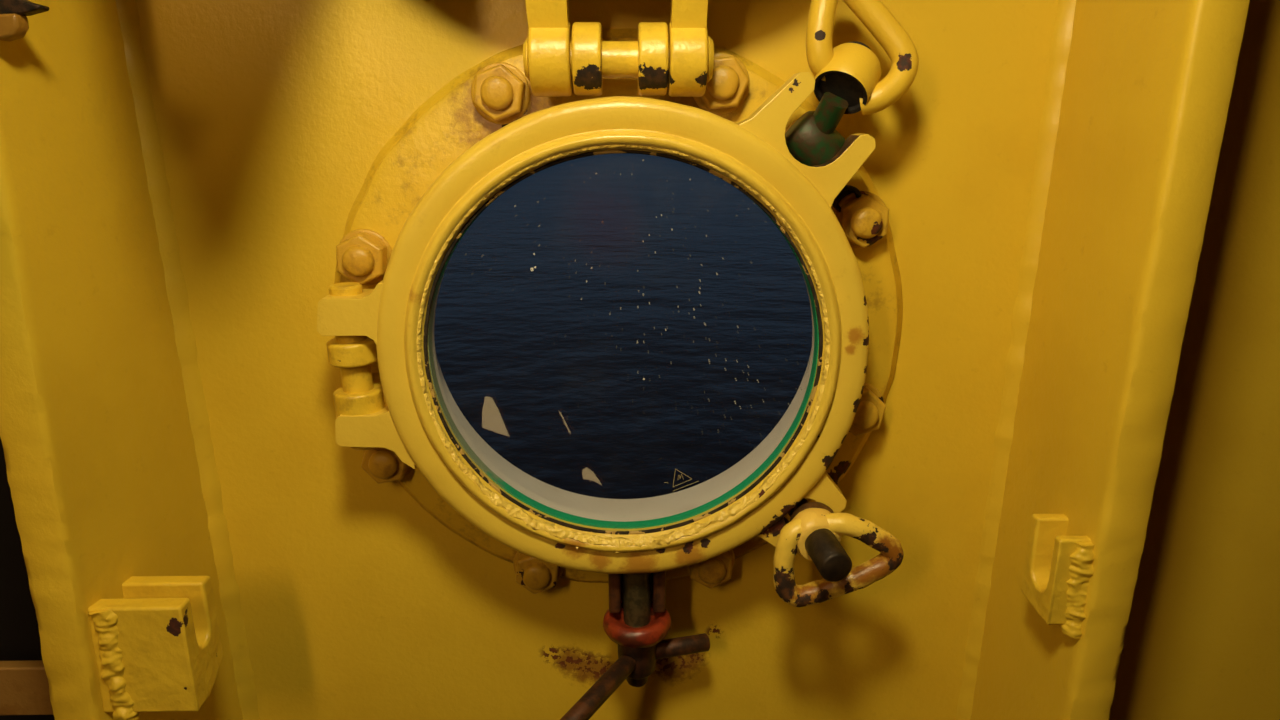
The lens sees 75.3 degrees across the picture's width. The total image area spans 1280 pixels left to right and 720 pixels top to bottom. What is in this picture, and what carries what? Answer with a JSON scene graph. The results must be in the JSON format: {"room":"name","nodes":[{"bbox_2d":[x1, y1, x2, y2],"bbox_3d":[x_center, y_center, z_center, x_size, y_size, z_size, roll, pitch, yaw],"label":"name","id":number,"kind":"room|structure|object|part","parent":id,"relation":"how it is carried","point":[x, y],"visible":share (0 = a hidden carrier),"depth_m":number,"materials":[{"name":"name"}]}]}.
{"room":"ship interior","nodes":[
{"label":"ship interior","id":0,"kind":"room"},
{"bbox_2d":[0,0,1279,719],"bbox_3d":[-0.013,0.324,0.883,3.400,2.390,0.120,0,16,-1],"label":"wall","id":1,"kind":"structure","parent":0,"point":[273,117],"depth_m":0.75,"materials":[{"name":"metal"}]},
{"bbox_2d":[0,0,48,41],"bbox_3d":[-0.383,-0.209,0.504,0.042,0.029,0.013,0,16,-1],"label":"clip","id":2,"kind":"object","parent":1,"relation":"attached to","point":[14,25],"visible":1,"depth_m":0.50,"materials":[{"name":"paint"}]},
{"bbox_2d":[0,660,53,714],"bbox_3d":[-1.046,0.291,0.721,1.290,0.049,0.012,0,16,-1],"label":"trim","id":3,"kind":"structure","parent":1,"relation":"attached to","point":[24,685],"depth_m":0.72,"materials":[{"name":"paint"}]},
{"bbox_2d":[0,0,259,719],"bbox_3d":[-0.422,0.364,0.742,0.114,2.390,0.185,2,16,8],"label":"support beam","id":4,"kind":"structure","parent":1,"relation":"attached to","point":[105,433],"depth_m":0.61,"materials":[{"name":"metal"}]},
{"bbox_2d":[88,576,222,719],"bbox_3d":[-0.378,0.226,0.648,0.074,0.100,0.053,0,16,-1],"label":"slotted lug","id":5,"kind":"object","parent":1,"relation":"attached to","point":[158,648],"visible":1,"depth_m":0.63,"materials":[{"name":"paint"}]},
{"bbox_2d":[317,22,902,593],"bbox_3d":[-0.017,-0.015,0.692,0.494,0.494,0.114,0,16,-1],"label":"porthole","id":6,"kind":"object","parent":1,"relation":"attached to","point":[484,132],"visible":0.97,"depth_m":0.66,"materials":[{"name":"paint"}]},
{"bbox_2d":[523,0,713,96],"bbox_3d":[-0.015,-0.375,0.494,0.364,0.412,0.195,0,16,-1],"label":"hinge","id":7,"kind":"object","parent":6,"relation":"on","point":[547,54],"visible":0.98,"depth_m":0.59,"materials":[{"name":"paint"}]},
{"bbox_2d":[560,571,709,719],"bbox_3d":[-0.029,0.225,0.715,0.090,0.151,0.186,15,22,43],"label":"valve","id":8,"kind":"object","parent":6,"relation":"attached to","point":[639,625],"visible":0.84,"depth_m":0.72,"materials":[{"name":"brown metal"}]},
{"bbox_3d":[-0.013,0.273,0.713,0.047,0.016,0.186,15,22,43],"label":"bar handle","id":9,"kind":"part","parent":8,"relation":"part of","materials":[{"name":"brown metal"}]},
{"bbox_3d":[-0.003,0.200,0.729,0.024,0.068,0.024,0,16,-1],"label":"stem","id":10,"kind":"part","parent":8,"relation":"part of","materials":[{"name":"grey metal"}]},
{"bbox_3d":[-0.013,-0.005,0.651,0.312,0.312,0.004,0,16,-1],"label":"glass pane","id":11,"kind":"part","parent":6,"relation":"part of","materials":[{"name":"clear glass"}]},
{"bbox_2d":[773,498,903,606],"bbox_3d":[0.151,0.163,0.673,0.102,0.083,0.084,12,20,35],"label":"handle","id":12,"kind":"object","parent":6,"relation":"attached to","point":[814,531],"visible":0.99,"depth_m":0.66,"materials":[{"name":"paint"}]},
{"bbox_2d":[790,502,833,521],"bbox_3d":[0.143,0.137,0.684,0.040,0.040,0.017,-3,16,-9],"label":"washer","id":13,"kind":"object","parent":12,"relation":"in","point":[810,511],"depth_m":0.67,"materials":[{"name":"metal"}]},
{"bbox_3d":[0.142,0.143,0.674,0.026,0.030,0.099,-2,16,-8],"label":"swing stem","id":14,"kind":"part","parent":12,"relation":"part of","materials":[{"name":"black metal"}]},
{"bbox_2d":[785,0,918,165],"bbox_3d":[0.153,-0.211,0.610,0.095,0.147,0.052,7,17,22],"label":"handle","id":15,"kind":"object","parent":6,"relation":"attached to","point":[847,75],"visible":0.98,"depth_m":0.60,"materials":[{"name":"paint"}]},
{"bbox_3d":[0.133,-0.171,0.629,0.048,0.061,0.047,0,16,-1],"label":"swing stem","id":16,"kind":"part","parent":15,"relation":"part of","materials":[{"name":"green metal"}]},
{"bbox_3d":[0.162,-0.232,0.604,0.084,0.103,0.033,0,16,-1],"label":"handle","id":17,"kind":"part","parent":15,"relation":"part of","materials":[{"name":"paint"}]},
{"bbox_2d":[1021,514,1094,638],"bbox_3d":[0.326,0.167,0.642,0.031,0.080,0.053,0,16,-1],"label":"slotted lug","id":18,"kind":"object","parent":1,"relation":"attached to","point":[1058,568],"visible":1,"depth_m":0.63,"materials":[{"name":"paint"}]},
{"bbox_2d":[956,0,1249,719],"bbox_3d":[0.340,0.361,0.755,0.058,2.390,0.171,-2,16,-7],"label":"support beam","id":19,"kind":"structure","parent":1,"relation":"attached to","point":[1138,92],"depth_m":0.61,"materials":[{"name":"metal"}]},
{"label":"outside","id":20,"kind":"structure","parent":0,"visible":0},
{"bbox_2d":[434,153,811,498],"bbox_3d":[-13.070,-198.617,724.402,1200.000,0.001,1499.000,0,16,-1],"label":"sea","id":21,"kind":"structure","parent":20,"point":[547,364],"depth_m":36.76,"materials":[{"name":"blue liquid"}]}
]}

